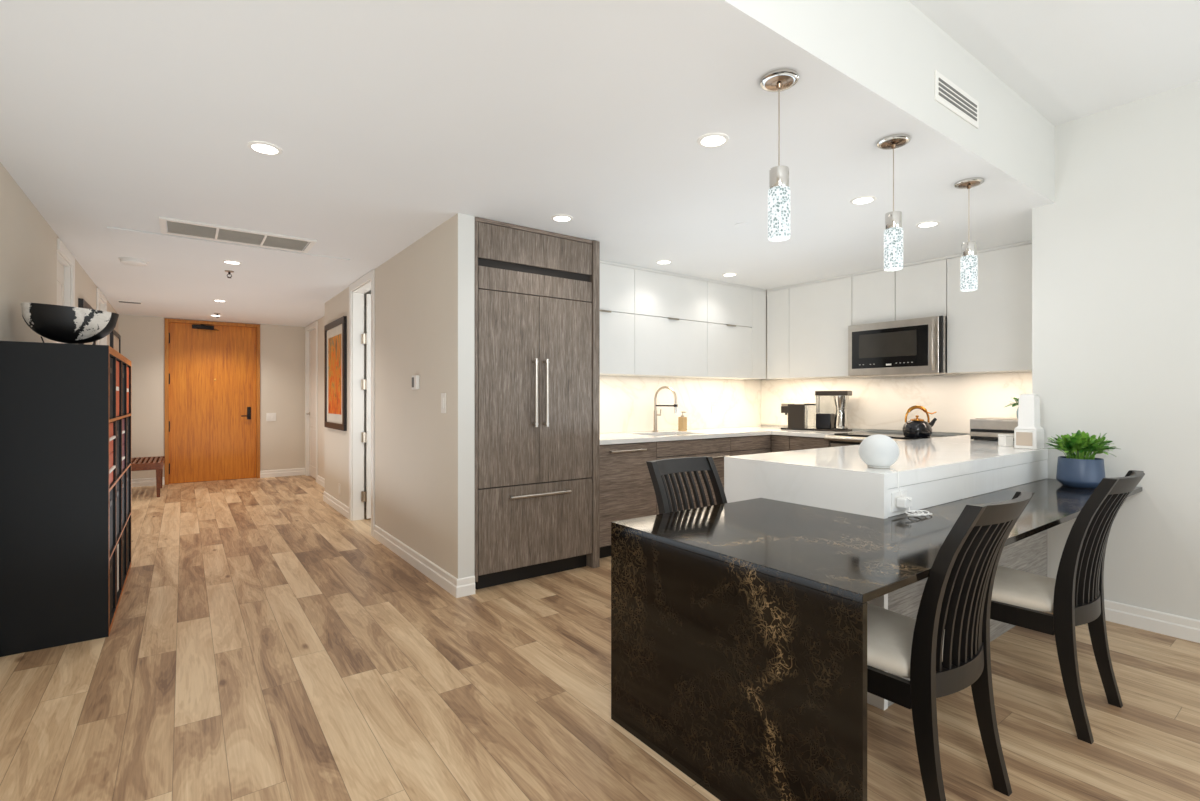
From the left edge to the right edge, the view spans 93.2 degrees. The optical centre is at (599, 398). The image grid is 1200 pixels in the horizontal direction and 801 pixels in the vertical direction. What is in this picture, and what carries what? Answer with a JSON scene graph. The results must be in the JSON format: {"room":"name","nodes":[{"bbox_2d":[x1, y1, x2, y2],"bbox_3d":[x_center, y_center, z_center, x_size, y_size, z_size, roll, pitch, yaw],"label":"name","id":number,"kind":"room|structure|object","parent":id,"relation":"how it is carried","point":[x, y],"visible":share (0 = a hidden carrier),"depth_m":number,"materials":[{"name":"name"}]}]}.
{"room":"open-plan kitchen","nodes":[
{"label":"open-plan kitchen","id":0,"kind":"room"},
{"bbox_2d":[0,162,118,345],"bbox_3d":[-2.131,-0.185,1.599,0.120,2.810,15.300,0,0,-36],"label":"wall","id":1,"kind":"structure","parent":0,"point":[28,243],"depth_m":3.15,"materials":[{"name":"beige paint"}]},
{"bbox_2d":[57,260,63,342],"bbox_3d":[-4.004,0.094,4.169,0.041,2.228,0.570,0,0,-36],"label":"door","id":2,"kind":"structure","parent":1,"relation":"in","point":[60,268],"depth_m":4.25,"materials":[{"name":"white paint"}]},
{"bbox_2d":[57,238,74,306],"bbox_3d":[-4.027,0.052,4.205,0.126,2.336,0.685,0,0,-36],"label":"trim","id":3,"kind":"structure","parent":1,"relation":"attached to","point":[69,265],"depth_m":4.42,"materials":[{"name":"white paint"}]},
{"bbox_2d":[78,298,95,344],"bbox_3d":[-4.614,-0.335,5.111,0.031,1.010,0.860,0,0,-36],"label":"framed picture","id":4,"kind":"object","parent":1,"relation":"attached to","point":[82,303],"visible":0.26,"depth_m":4.83},
{"bbox_2d":[96,288,106,344],"bbox_3d":[-5.381,0.048,6.049,0.126,2.344,0.800,0,0,-36],"label":"trim","id":5,"kind":"structure","parent":1,"relation":"attached to","point":[103,306],"depth_m":6.20,"materials":[{"name":"white paint"}]},
{"bbox_2d":[110,330,120,353],"bbox_3d":[-6.152,-0.335,7.207,0.031,1.010,1.000,0,0,-36],"label":"framed picture","id":6,"kind":"object","parent":1,"relation":"attached to","point":[115,338],"visible":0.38,"depth_m":7.18},
{"bbox_2d":[119,315,304,478],"bbox_3d":[-5.702,0.040,8.437,2.590,2.360,0.150,0,0,-36],"label":"wall","id":7,"kind":"structure","parent":0,"point":[282,348],"depth_m":8.73,"materials":[{"name":"beige paint"}]},
{"bbox_2d":[131,477,164,486],"bbox_3d":[-6.345,1.165,7.862,0.497,0.110,0.016,0,0,-36],"label":"baseboard","id":8,"kind":"structure","parent":7,"relation":"attached to","point":[142,482],"depth_m":7.88,"materials":[{"name":"white paint"}]},
{"bbox_2d":[165,318,259,484],"bbox_3d":[-5.700,0.045,8.383,1.160,2.350,0.138,0,0,-36],"label":"door","id":9,"kind":"structure","parent":7,"relation":"in","point":[212,369],"depth_m":8.38,"materials":[{"name":"orange wood"}]},
{"bbox_2d":[260,468,304,477],"bbox_3d":[-4.957,1.165,8.880,0.625,0.110,0.016,0,0,-36],"label":"baseboard","id":10,"kind":"structure","parent":7,"relation":"attached to","point":[298,471],"depth_m":8.87,"materials":[{"name":"white paint"}]},
{"bbox_2d":[306,316,324,478],"bbox_3d":[-3.898,0.040,8.067,0.120,2.360,2.780,0,0,-36],"label":"wall","id":11,"kind":"structure","parent":0,"point":[321,322],"depth_m":8.01,"materials":[{"name":"beige paint"}]},
{"bbox_2d":[306,329,315,478],"bbox_3d":[-4.361,0.079,8.633,0.087,2.258,0.800,0,0,-36],"label":"door","id":12,"kind":"structure","parent":11,"relation":"in","point":[312,334],"depth_m":8.71,"materials":[{"name":"white paint"}]},
{"bbox_2d":[305,321,317,481],"bbox_3d":[-4.341,0.048,8.648,0.126,2.344,0.960,0,0,-36],"label":"trim","id":13,"kind":"structure","parent":11,"relation":"attached to","point":[314,325],"depth_m":8.95,"materials":[{"name":"white paint"}]},
{"bbox_2d":[364,305,365,490],"bbox_3d":[-1.674,0.040,5.991,1.010,2.360,3.200,0,0,-36],"label":"wall","id":14,"kind":"structure","parent":0,"point":[364,305],"depth_m":6.96,"materials":[{"name":"white paint"}]},
{"bbox_2d":[325,213,474,578],"bbox_3d":[-1.951,0.040,5.236,0.330,2.360,4.090,0,0,-36],"label":"wall","id":15,"kind":"structure","parent":0,"point":[425,293],"depth_m":3.97,"materials":[{"name":"beige paint"}]},
{"bbox_2d":[324,316,346,430],"bbox_3d":[-2.919,-0.258,6.249,0.031,1.185,0.990,0,0,-36],"label":"framed picture","id":16,"kind":"object","parent":15,"relation":"attached to","point":[335,332],"visible":1,"depth_m":6.17},
{"bbox_2d":[328,334,340,413],"bbox_3d":[-2.922,-0.258,6.247,0.002,0.855,0.660,0,0,-36],"label":"artwork","id":17,"kind":"object","parent":16,"relation":"attached to","point":[334,340],"depth_m":6.25},
{"bbox_2d":[323,491,348,518],"bbox_3d":[-2.916,1.165,6.258,0.016,0.110,1.300,0,0,-36],"label":"baseboard","id":18,"kind":"structure","parent":15,"relation":"attached to","point":[330,500],"depth_m":6.18,"materials":[{"name":"white paint"}]},
{"bbox_2d":[349,269,374,536],"bbox_3d":[-2.214,0.041,5.396,0.126,2.358,0.910,0,0,-36],"label":"trim","id":19,"kind":"structure","parent":15,"relation":"attached to","point":[356,297],"depth_m":5.68,"materials":[{"name":"white paint"}]},
{"bbox_2d":[361,294,370,518],"bbox_3d":[-2.062,0.079,5.919,0.801,2.258,0.055,0,0,-35],"label":"door","id":20,"kind":"structure","parent":15,"relation":"in","point":[365,338],"depth_m":5.71,"materials":[{"name":"white paint"}]},
{"bbox_2d":[374,525,456,596],"bbox_3d":[-1.426,1.165,4.228,0.016,0.110,1.876,0,0,-36],"label":"baseboard","id":21,"kind":"structure","parent":15,"relation":"attached to","point":[441,577],"depth_m":4.03,"materials":[{"name":"white paint"}]},
{"bbox_2d":[412,375,418,389],"bbox_3d":[-1.329,-0.115,4.085,0.028,0.100,0.100,0,0,-36],"label":"thermostat","id":22,"kind":"object","parent":15,"relation":"attached to","point":[415,379],"visible":1,"depth_m":4.05,"materials":[{"name":"white plastic"}]},
{"bbox_2d":[441,393,445,412],"bbox_3d":[-1.014,0.030,3.671,0.010,0.130,0.080,0,0,-36],"label":"light switch","id":23,"kind":"object","parent":15,"relation":"attached to","point":[443,395],"visible":1,"depth_m":3.66,"materials":[{"name":"white paint"}]},
{"bbox_2d":[456,576,474,597],"bbox_3d":[-0.832,1.165,3.510,0.124,0.110,0.016,0,0,-36],"label":"baseboard","id":24,"kind":"structure","parent":15,"relation":"attached to","point":[465,586],"depth_m":3.51,"materials":[{"name":"white paint"}]},
{"bbox_2d":[0,0,1033,326],"bbox_3d":[-1.588,-1.200,5.967,6.300,0.120,9.100,0,0,-36],"label":"ceiling","id":25,"kind":"structure","parent":0,"point":[390,121],"depth_m":2.55,"materials":[{"name":"white paint"}]},
{"bbox_2d":[118,257,148,265],"bbox_3d":[-3.840,-1.121,4.674,0.196,0.037,0.196,0,0,-36],"label":"recessed ceiling light","id":26,"kind":"object","parent":25,"relation":"attached to","point":[125,260],"visible":1,"depth_m":4.62,"materials":[{"name":"white plastic"}]},
{"bbox_2d":[159,217,316,252],"bbox_3d":[-2.519,-1.134,3.981,0.900,0.012,0.400,0,0,-36],"label":"ceiling vent","id":27,"kind":"object","parent":25,"relation":"in","point":[177,227],"visible":1,"depth_m":3.94,"materials":[{"name":"white metal"}]},
{"bbox_2d":[167,221,216,238],"bbox_3d":[-2.744,-1.135,3.816,0.262,0.008,0.328,0,0,-36],"label":"grille","id":28,"kind":"object","parent":27,"relation":"attached to","point":[174,227],"depth_m":3.82,"materials":[{"name":"white metal"}]},
{"bbox_2d":[217,229,264,244],"bbox_3d":[-2.520,-1.135,3.980,0.262,0.008,0.328,0,0,-36],"label":"grille","id":29,"kind":"object","parent":27,"relation":"attached to","point":[225,235],"depth_m":3.99,"materials":[{"name":"white metal"}]},
{"bbox_2d":[263,236,307,250],"bbox_3d":[-2.297,-1.135,4.144,0.262,0.008,0.328,0,0,-36],"label":"grille","id":30,"kind":"object","parent":27,"relation":"attached to","point":[276,242],"depth_m":4.15,"materials":[{"name":"white metal"}]},
{"bbox_2d":[247,141,282,154],"bbox_3d":[-1.525,-1.137,2.583,0.140,0.005,0.140,0,0,-36],"label":"recessed light","id":31,"kind":"object","parent":25,"relation":"in","point":[257,146],"visible":1,"depth_m":2.58,"materials":[{"name":"white paint"}]},
{"bbox_2d":[551,215,572,221],"bbox_3d":[-0.240,-1.137,3.586,0.140,0.005,0.140,0,0,-36],"label":"recessed light","id":32,"kind":"object","parent":25,"relation":"in","point":[559,218],"visible":1,"depth_m":3.58,"materials":[{"name":"white"}]},
{"bbox_2d":[697,133,728,147],"bbox_3d":[0.499,-1.137,2.503,0.140,0.005,0.140,0,0,-36],"label":"recessed light","id":33,"kind":"object","parent":25,"relation":"in","point":[711,140],"visible":1,"depth_m":2.50,"materials":[{"name":"white plastic"}]},
{"bbox_2d":[760,68,798,241],"bbox_3d":[0.639,-0.855,2.026,0.132,0.570,0.132,0,0,-36],"label":"pendant light","id":34,"kind":"object","parent":25,"relation":"hanging from","point":[777,80],"visible":1,"depth_m":2.00,"materials":[{"name":"white glass"}]},
{"bbox_2d":[850,196,876,204],"bbox_3d":[1.511,-1.137,3.260,0.140,0.005,0.140,0,0,-36],"label":"recessed light","id":35,"kind":"object","parent":25,"relation":"in","point":[861,200],"visible":1,"depth_m":3.26,"materials":[{"name":"white plastic"}]},
{"bbox_2d":[877,134,909,270],"bbox_3d":[1.297,-0.855,2.509,0.132,0.570,0.132,0,0,-36],"label":"pendant light","id":36,"kind":"object","parent":25,"relation":"hanging from","point":[893,232],"visible":1,"depth_m":2.48,"materials":[{"name":"white glass"}]},
{"bbox_2d":[916,221,939,227],"bbox_3d":[2.143,-1.137,3.709,0.140,0.005,0.140,0,0,-36],"label":"recessed light","id":37,"kind":"object","parent":25,"relation":"in","point":[927,223],"visible":1,"depth_m":3.70,"materials":[{"name":"white"}]},
{"bbox_2d":[954,177,983,291],"bbox_3d":[1.943,-0.855,2.989,0.132,0.570,0.132,0,0,-36],"label":"pendant light","id":38,"kind":"object","parent":25,"relation":"hanging from","point":[969,258],"visible":1,"depth_m":2.96,"materials":[{"name":"white glass"}]},
{"bbox_2d":[0,475,1199,800],"bbox_3d":[0.276,1.250,3.427,6.300,0.060,15.400,0,0,-36],"label":"floor","id":39,"kind":"structure","parent":0,"point":[262,644],"depth_m":2.36,"materials":[{"name":"brown wood"}]},
{"bbox_2d":[0,341,130,656],"bbox_3d":[-3.142,0.474,3.420,0.401,1.492,1.568,0,0,-36],"label":"bookcase","id":40,"kind":"object","parent":39,"relation":"on","point":[55,556],"visible":1,"depth_m":2.79,"materials":[{"name":"black laminate"}]},
{"bbox_2d":[21,302,118,343],"bbox_3d":[-2.813,-0.390,3.022,0.384,0.197,0.210,0,0,-36],"label":"decorative bowl","id":41,"kind":"object","parent":40,"relation":"on","point":[64,324],"visible":1,"depth_m":2.96,"materials":[{"name":"black ceramic"}]},
{"bbox_2d":[109,555,112,618],"bbox_3d":[-2.797,1.022,2.968,0.363,0.336,0.355,0,0,-36],"label":"book","id":42,"kind":"object","parent":40,"relation":"on","point":[111,559],"visible":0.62,"depth_m":3.09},
{"bbox_2d":[109,357,112,418],"bbox_3d":[-2.797,-0.059,2.968,0.363,0.336,0.355,0,0,-36],"label":"book","id":43,"kind":"object","parent":40,"relation":"on","point":[110,358],"visible":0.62,"depth_m":3.09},
{"bbox_2d":[109,488,112,551],"bbox_3d":[-2.797,0.661,2.968,0.363,0.336,0.355,0,0,-36],"label":"book","id":44,"kind":"object","parent":40,"relation":"on","point":[111,491],"visible":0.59,"depth_m":3.09,"materials":[{"name":"grey paper"}]},
{"bbox_2d":[109,422,115,484],"bbox_3d":[-2.793,0.301,2.970,0.371,0.336,0.355,0,0,-36],"label":"book","id":45,"kind":"object","parent":40,"relation":"on","point":[111,437],"visible":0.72,"depth_m":3.09,"materials":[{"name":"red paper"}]},
{"bbox_2d":[116,420,118,476],"bbox_3d":[-3.021,0.301,3.274,0.363,0.336,0.355,0,0,-36],"label":"book","id":46,"kind":"object","parent":40,"relation":"on","point":[117,421],"visible":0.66,"depth_m":3.42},
{"bbox_2d":[116,361,118,416],"bbox_3d":[-3.021,-0.059,3.274,0.363,0.336,0.355,0,0,-36],"label":"book","id":47,"kind":"object","parent":40,"relation":"on","point":[117,362],"visible":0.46,"depth_m":3.42,"materials":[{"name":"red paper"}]},
{"bbox_2d":[116,481,118,536],"bbox_3d":[-3.021,0.661,3.274,0.363,0.336,0.355,0,0,-36],"label":"book","id":48,"kind":"object","parent":40,"relation":"on","point":[117,483],"visible":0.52,"depth_m":3.42,"materials":[{"name":"paper"}]},
{"bbox_2d":[116,542,118,597],"bbox_3d":[-3.021,1.022,3.273,0.362,0.336,0.355,0,0,-36],"label":"book","id":49,"kind":"object","parent":40,"relation":"on","point":[117,546],"visible":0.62,"depth_m":3.40,"materials":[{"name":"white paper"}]},
{"bbox_2d":[122,364,123,414],"bbox_3d":[-3.245,-0.059,3.579,0.363,0.336,0.355,0,0,-36],"label":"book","id":50,"kind":"object","parent":40,"relation":"on","point":[122,364],"visible":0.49,"depth_m":3.70,"materials":[{"name":"paper"}]},
{"bbox_2d":[122,474,123,524],"bbox_3d":[-3.245,0.661,3.579,0.363,0.336,0.355,0,0,-36],"label":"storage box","id":51,"kind":"object","parent":40,"relation":"on","point":[123,474],"visible":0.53,"depth_m":3.71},
{"bbox_2d":[122,531,123,579],"bbox_3d":[-3.245,1.022,3.579,0.363,0.336,0.355,0,0,-36],"label":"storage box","id":52,"kind":"object","parent":40,"relation":"on","point":[123,531],"visible":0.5,"depth_m":3.70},
{"bbox_2d":[122,419,124,469],"bbox_3d":[-3.242,0.301,3.582,0.371,0.336,0.355,0,0,-36],"label":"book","id":53,"kind":"object","parent":40,"relation":"on","point":[123,431],"visible":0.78,"depth_m":3.70,"materials":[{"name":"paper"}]},
{"bbox_2d":[127,367,128,413],"bbox_3d":[-3.469,-0.059,3.885,0.363,0.336,0.355,0,0,-36],"label":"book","id":54,"kind":"object","parent":40,"relation":"on","point":[127,367],"visible":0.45,"depth_m":4.04,"materials":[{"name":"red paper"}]},
{"bbox_2d":[127,417,128,463],"bbox_3d":[-3.469,0.301,3.885,0.363,0.336,0.355,0,0,-36],"label":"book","id":55,"kind":"object","parent":40,"relation":"on","point":[127,417],"visible":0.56,"depth_m":4.04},
{"bbox_2d":[127,468,128,514],"bbox_3d":[-3.469,0.661,3.885,0.363,0.336,0.355,0,0,-36],"label":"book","id":56,"kind":"object","parent":40,"relation":"on","point":[128,468],"visible":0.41,"depth_m":4.03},
{"bbox_2d":[131,456,164,496],"bbox_3d":[-5.868,1.005,7.254,0.467,0.430,0.960,0,0,-36],"label":"slatted bench","id":57,"kind":"object","parent":39,"relation":"on","point":[156,463],"visible":0.66,"depth_m":7.00,"materials":[{"name":"brown wood"}]},
{"bbox_2d":[475,266,591,588],"bbox_3d":[-0.619,0.193,4.107,0.874,2.055,0.806,0,0,-36],"label":"refrigerator","id":58,"kind":"object","parent":39,"relation":"on","point":[535,330],"visible":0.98,"depth_m":3.79,"materials":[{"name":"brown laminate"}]},
{"bbox_2d":[475,217,599,581],"bbox_3d":[-0.616,0.042,4.136,0.956,2.357,0.772,0,0,-36],"label":"tall cabinet","id":59,"kind":"object","parent":39,"relation":"on","point":[500,245],"visible":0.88,"depth_m":3.87,"materials":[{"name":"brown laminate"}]},
{"bbox_2d":[600,442,655,557],"bbox_3d":[0.019,0.785,4.642,0.660,0.870,0.678,0,0,-36],"label":"dishwasher","id":60,"kind":"object","parent":39,"relation":"on","point":[627,491],"visible":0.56,"depth_m":4.39,"materials":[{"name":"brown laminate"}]},
{"bbox_2d":[646,456,726,513],"bbox_3d":[0.520,0.750,2.418,0.458,0.940,0.605,0,0,-36],"label":"dining chair","id":61,"kind":"object","parent":39,"relation":"on","point":[658,469],"visible":0.27,"depth_m":2.60,"materials":[{"name":"brown wood"}]},
{"bbox_2d":[656,437,729,514],"bbox_3d":[0.649,0.784,5.104,0.890,0.872,0.678,0,0,-36],"label":"base cabinet","id":62,"kind":"object","parent":39,"relation":"on","point":[716,448],"visible":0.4,"depth_m":4.88,"materials":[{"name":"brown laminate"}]},
{"bbox_2d":[728,435,770,455],"bbox_3d":[1.472,0.784,5.738,1.178,0.872,0.630,0,0,-36],"label":"base cabinet","id":63,"kind":"object","parent":39,"relation":"on","point":[743,445],"visible":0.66,"depth_m":5.30,"materials":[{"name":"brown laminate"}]},
{"bbox_2d":[600,426,865,444],"bbox_3d":[1.050,0.330,5.048,2.806,0.036,1.252,0,0,-36],"label":"countertop","id":64,"kind":"structure","parent":63,"relation":"on","point":[668,435],"depth_m":5.16,"materials":[{"name":"white stone"}]},
{"bbox_2d":[652,386,677,431],"bbox_3d":[0.609,0.099,5.245,0.279,0.426,0.079,0,0,41],"label":"kitchen faucet","id":65,"kind":"object","parent":64,"relation":"on","point":[675,405],"visible":1,"depth_m":5.29,"materials":[{"name":"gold metal"}]},
{"bbox_2d":[678,412,686,430],"bbox_3d":[0.796,0.219,5.439,0.064,0.186,0.077,0,0,-36],"label":"soap dispenser","id":66,"kind":"object","parent":64,"relation":"on","point":[682,421],"visible":0.99,"depth_m":5.42,"materials":[{"name":"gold metal"}]},
{"bbox_2d":[781,403,816,430],"bbox_3d":[1.985,0.181,5.662,0.330,0.262,0.120,0,0,39],"label":"coffee machine","id":67,"kind":"object","parent":64,"relation":"on","point":[800,416],"visible":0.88,"depth_m":5.60,"materials":[{"name":"brown plastic"}]},
{"bbox_2d":[815,391,851,431],"bbox_3d":[2.240,0.119,5.450,0.300,0.385,0.181,0,0,39],"label":"drip coffee maker","id":68,"kind":"object","parent":64,"relation":"on","point":[826,401],"visible":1,"depth_m":5.41,"materials":[{"name":"silver plastic"}]},
{"bbox_2d":[833,396,848,407],"bbox_3d":[2.300,0.032,5.409,0.144,0.115,0.144,0,0,39],"label":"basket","id":69,"kind":"object","parent":68,"relation":"on","point":[838,401],"depth_m":5.36,"materials":[{"name":"silver metal"}]},
{"bbox_2d":[771,435,830,451],"bbox_3d":[2.076,0.784,5.420,0.716,0.872,0.627,0,0,-36],"label":"base cabinet","id":70,"kind":"object","parent":39,"relation":"on","point":[779,443],"visible":0.16,"depth_m":5.26,"materials":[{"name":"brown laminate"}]},
{"bbox_2d":[611,478,1141,800],"bbox_3d":[1.459,0.845,2.584,2.786,0.750,0.993,0,0,-36],"label":"dining table","id":71,"kind":"object","parent":39,"relation":"on","point":[739,628],"visible":0.97,"depth_m":1.73,"materials":[{"name":"stone"}]},
{"bbox_2d":[890,469,931,516],"bbox_3d":[1.253,0.379,2.261,0.151,0.179,0.116,0,0,14],"label":"power adapter","id":72,"kind":"object","parent":71,"relation":"on","point":[904,502],"visible":1,"depth_m":2.25,"materials":[{"name":"white plastic"}]},
{"bbox_2d":[1046,430,1118,488],"bbox_3d":[2.565,0.320,3.020,0.299,0.301,0.303,0,0,-15],"label":"potted plant","id":73,"kind":"object","parent":71,"relation":"on","point":[1078,469],"visible":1,"depth_m":2.97,"materials":[{"name":"green plant"}]},
{"bbox_2d":[724,435,1047,709],"bbox_3d":[2.090,0.757,3.442,3.029,0.925,0.814,0,0,-36],"label":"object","id":74,"kind":"structure","parent":39,"relation":"on","point":[933,472],"depth_m":2.66,"materials":[{"name":"white stone"}]},
{"bbox_2d":[859,434,898,468],"bbox_3d":[1.186,0.224,2.415,0.156,0.142,0.156,0,0,-36],"label":"smart speaker","id":75,"kind":"object","parent":74,"relation":"on","point":[878,451],"visible":1,"depth_m":2.36},
{"bbox_2d":[729,435,1047,488],"bbox_3d":[2.103,0.326,3.451,2.999,0.062,0.814,0,0,-36],"label":"countertop","id":76,"kind":"structure","parent":74,"relation":"on","point":[929,459],"depth_m":2.88,"materials":[{"name":"white stone"}]},
{"bbox_2d":[891,490,906,511],"bbox_3d":[1.206,0.413,2.286,0.120,0.077,0.008,0,0,-36],"label":"wall outlet","id":77,"kind":"object","parent":74,"relation":"attached to","point":[894,495],"visible":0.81,"depth_m":2.26,"materials":[{"name":"white plastic"}]},
{"bbox_2d":[970,417,1017,441],"bbox_3d":[2.889,0.217,3.974,0.360,0.155,0.410,0,0,-36],"label":"toaster oven","id":78,"kind":"object","parent":74,"relation":"on","point":[989,428],"visible":0.49,"depth_m":3.93,"materials":[{"name":"silver metal"}]},
{"bbox_2d":[971,432,1013,437],"bbox_3d":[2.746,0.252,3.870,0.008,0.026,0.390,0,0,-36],"label":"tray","id":79,"kind":"object","parent":78,"relation":"on","point":[973,434],"depth_m":3.94,"materials":[{"name":"silver metal"}]},
{"bbox_2d":[976,417,1017,419],"bbox_3d":[2.889,0.142,3.974,0.300,0.005,0.350,0,0,-36],"label":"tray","id":80,"kind":"object","parent":78,"relation":"on","point":[990,418],"depth_m":3.96,"materials":[{"name":"silver metal"}]},
{"bbox_2d":[998,434,1013,445],"bbox_3d":[2.510,0.259,3.510,0.058,0.072,0.058,0,0,-8],"label":"box","id":81,"kind":"object","parent":74,"relation":"on","point":[1003,439],"visible":1,"depth_m":3.48,"materials":[{"name":"plastic"}]},
{"bbox_2d":[1014,394,1043,449],"bbox_3d":[2.526,0.134,3.341,0.136,0.323,0.112,0,0,-36],"label":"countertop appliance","id":82,"kind":"object","parent":74,"relation":"on","point":[1028,434],"visible":1,"depth_m":3.31,"materials":[{"name":"white plastic"}]},
{"bbox_2d":[824,431,961,505],"bbox_3d":[2.482,0.765,4.825,0.756,0.910,0.790,0,0,-36],"label":"range","id":83,"kind":"object","parent":39,"relation":"on","point":[853,438],"visible":0.1,"depth_m":4.83,"materials":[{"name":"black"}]},
{"bbox_2d":[834,431,958,439],"bbox_3d":[2.542,0.317,4.869,0.600,0.014,0.790,0,0,-36],"label":"cooktop","id":84,"kind":"object","parent":83,"relation":"in","point":[893,435],"depth_m":4.88,"materials":[{"name":"black glass"}]},
{"bbox_2d":[902,405,936,436],"bbox_3d":[2.581,0.183,4.599,0.229,0.254,0.212,0,0,43],"label":"tea kettle","id":85,"kind":"object","parent":83,"relation":"on","point":[916,427],"visible":1,"depth_m":4.55,"materials":[{"name":"black metal"}]},
{"bbox_2d":[867,491,1034,800],"bbox_3d":[0.982,0.750,1.798,0.458,0.940,0.605,0,0,-36],"label":"dining chair","id":86,"kind":"object","parent":39,"relation":"on","point":[963,570],"visible":0.83,"depth_m":1.61,"materials":[{"name":"brown wood"}]},
{"bbox_2d":[867,603,944,677],"bbox_3d":[0.920,0.778,1.881,0.444,0.052,0.395,0,0,-36],"label":"seat cushion","id":87,"kind":"object","parent":86,"relation":"on","point":[889,633],"depth_m":1.75,"materials":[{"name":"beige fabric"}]},
{"bbox_2d":[942,470,1144,743],"bbox_3d":[1.783,0.750,2.295,0.458,0.940,0.605,0,0,-36],"label":"dining chair","id":88,"kind":"object","parent":39,"relation":"on","point":[1075,597],"visible":0.85,"depth_m":2.10,"materials":[{"name":"brown wood"}]},
{"bbox_2d":[991,565,1055,612],"bbox_3d":[1.721,0.778,2.379,0.444,0.052,0.395,0,0,-36],"label":"seat cushion","id":89,"kind":"object","parent":88,"relation":"on","point":[1012,588],"depth_m":2.24,"materials":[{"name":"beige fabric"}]},
{"bbox_2d":[600,375,760,432],"bbox_3d":[0.315,0.040,5.385,3.920,2.360,0.130,0,0,-36],"label":"wall","id":90,"kind":"structure","parent":0,"point":[600,375],"depth_m":5.87,"materials":[{"name":"white paint"}]},
{"bbox_2d":[600,263,634,375],"bbox_3d":[-0.071,-0.671,4.796,0.698,0.933,0.330,0,0,-36],"label":"upper cabinet","id":91,"kind":"object","parent":90,"relation":"attached to","point":[617,283],"visible":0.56,"depth_m":4.77,"materials":[{"name":"white laminate"}]},
{"bbox_2d":[618,269,706,377],"bbox_3d":[0.573,-0.671,5.269,0.898,0.933,0.330,0,0,-36],"label":"upper cabinet","id":92,"kind":"object","parent":90,"relation":"attached to","point":[671,311],"visible":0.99,"depth_m":5.13,"materials":[{"name":"white laminate"}]},
{"bbox_2d":[600,376,760,432],"bbox_3d":[0.676,0.054,5.560,2.808,0.516,0.013,0,0,-36],"label":"backsplash","id":93,"kind":"structure","parent":90,"relation":"attached to","point":[626,402],"depth_m":5.61,"materials":[{"name":"stone"}]},
{"bbox_2d":[694,282,765,379],"bbox_3d":[1.293,-0.671,5.798,0.883,0.933,0.330,0,0,-36],"label":"upper cabinet","id":94,"kind":"object","parent":90,"relation":"attached to","point":[736,316],"visible":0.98,"depth_m":5.66,"materials":[{"name":"white laminate"}]},
{"bbox_2d":[600,240,1031,291],"bbox_3d":[1.490,-1.129,4.199,2.510,0.020,2.556,0,0,-36],"label":"trim","id":95,"kind":"structure","parent":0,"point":[1025,242],"depth_m":5.04,"materials":[{"name":"white wood"}]},
{"bbox_2d":[665,0,1054,207],"bbox_3d":[1.133,-1.425,2.258,6.300,0.570,0.100,0,0,-36],"label":"ceiling beam","id":96,"kind":"structure","parent":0,"point":[881,58],"depth_m":2.26,"materials":[{"name":"white paint"}]},
{"bbox_2d":[935,70,978,128],"bbox_3d":[1.597,-1.327,2.531,0.440,0.125,0.008,0,0,-36],"label":"air vent","id":97,"kind":"object","parent":96,"relation":"in","point":[948,94],"visible":1,"depth_m":2.52,"materials":[{"name":"white metal"}]},
{"bbox_2d":[761,296,1031,499],"bbox_3d":[2.687,0.040,5.339,0.150,2.360,3.010,0,0,-36],"label":"wall","id":98,"kind":"structure","parent":0,"point":[853,429],"depth_m":5.40,"materials":[{"name":"white paint"}]},
{"bbox_2d":[767,276,851,378],"bbox_3d":[2.149,-0.671,5.654,0.315,0.933,0.936,0,0,-36],"label":"upper cabinet","id":99,"kind":"object","parent":98,"relation":"attached to","point":[807,325],"visible":0.88,"depth_m":5.53,"materials":[{"name":"white wood"}]},
{"bbox_2d":[852,271,895,324],"bbox_3d":[2.542,-0.900,5.117,0.315,0.476,0.387,0,0,-36],"label":"upper cabinet","id":100,"kind":"object","parent":98,"relation":"attached to","point":[873,294],"visible":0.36,"depth_m":5.01,"materials":[{"name":"white wood"}]},
{"bbox_2d":[761,372,1031,433],"bbox_3d":[2.662,0.043,5.234,0.012,0.494,2.859,0,0,-36],"label":"backsplash","id":101,"kind":"structure","parent":98,"relation":"attached to","point":[881,403],"depth_m":5.08,"materials":[{"name":"stone"}]},
{"bbox_2d":[896,259,946,320],"bbox_3d":[2.779,-0.900,4.796,0.315,0.476,0.403,0,0,-36],"label":"upper cabinet","id":102,"kind":"object","parent":98,"relation":"attached to","point":[921,289],"visible":0.55,"depth_m":4.69,"materials":[{"name":"white wood"}]},
{"bbox_2d":[848,316,959,376],"bbox_3d":[2.612,-0.429,4.916,0.438,0.458,0.792,0,0,-36],"label":"microwave","id":103,"kind":"object","parent":102,"relation":"attached to","point":[917,346],"visible":0.99,"depth_m":4.77,"materials":[{"name":"silver metal"}]},
{"bbox_2d":[947,244,1031,373],"bbox_3d":[3.134,-0.671,4.311,0.315,0.933,0.791,0,0,-36],"label":"upper cabinet","id":104,"kind":"object","parent":98,"relation":"attached to","point":[989,327],"visible":0.56,"depth_m":4.28,"materials":[{"name":"white wood"}]},
{"bbox_2d":[908,0,1199,125],"bbox_3d":[2.997,-1.650,-0.281,6.300,0.120,6.200,0,0,-36],"label":"ceiling","id":105,"kind":"structure","parent":0,"point":[1069,60],"depth_m":2.56,"materials":[{"name":"white paint"}]},
{"bbox_2d":[1032,81,1199,619],"bbox_3d":[4.980,-0.185,1.242,1.300,2.810,6.310,0,0,-36],"label":"wall","id":106,"kind":"structure","parent":0,"point":[1116,253],"depth_m":3.04,"materials":[{"name":"white paint"}]},
{"bbox_2d":[1104,599,1199,642],"bbox_3d":[4.423,1.165,0.889,0.016,0.110,6.000,0,0,-36],"label":"baseboard","id":107,"kind":"structure","parent":106,"relation":"attached to","point":[1181,627],"depth_m":2.97,"materials":[{"name":"white paint"}]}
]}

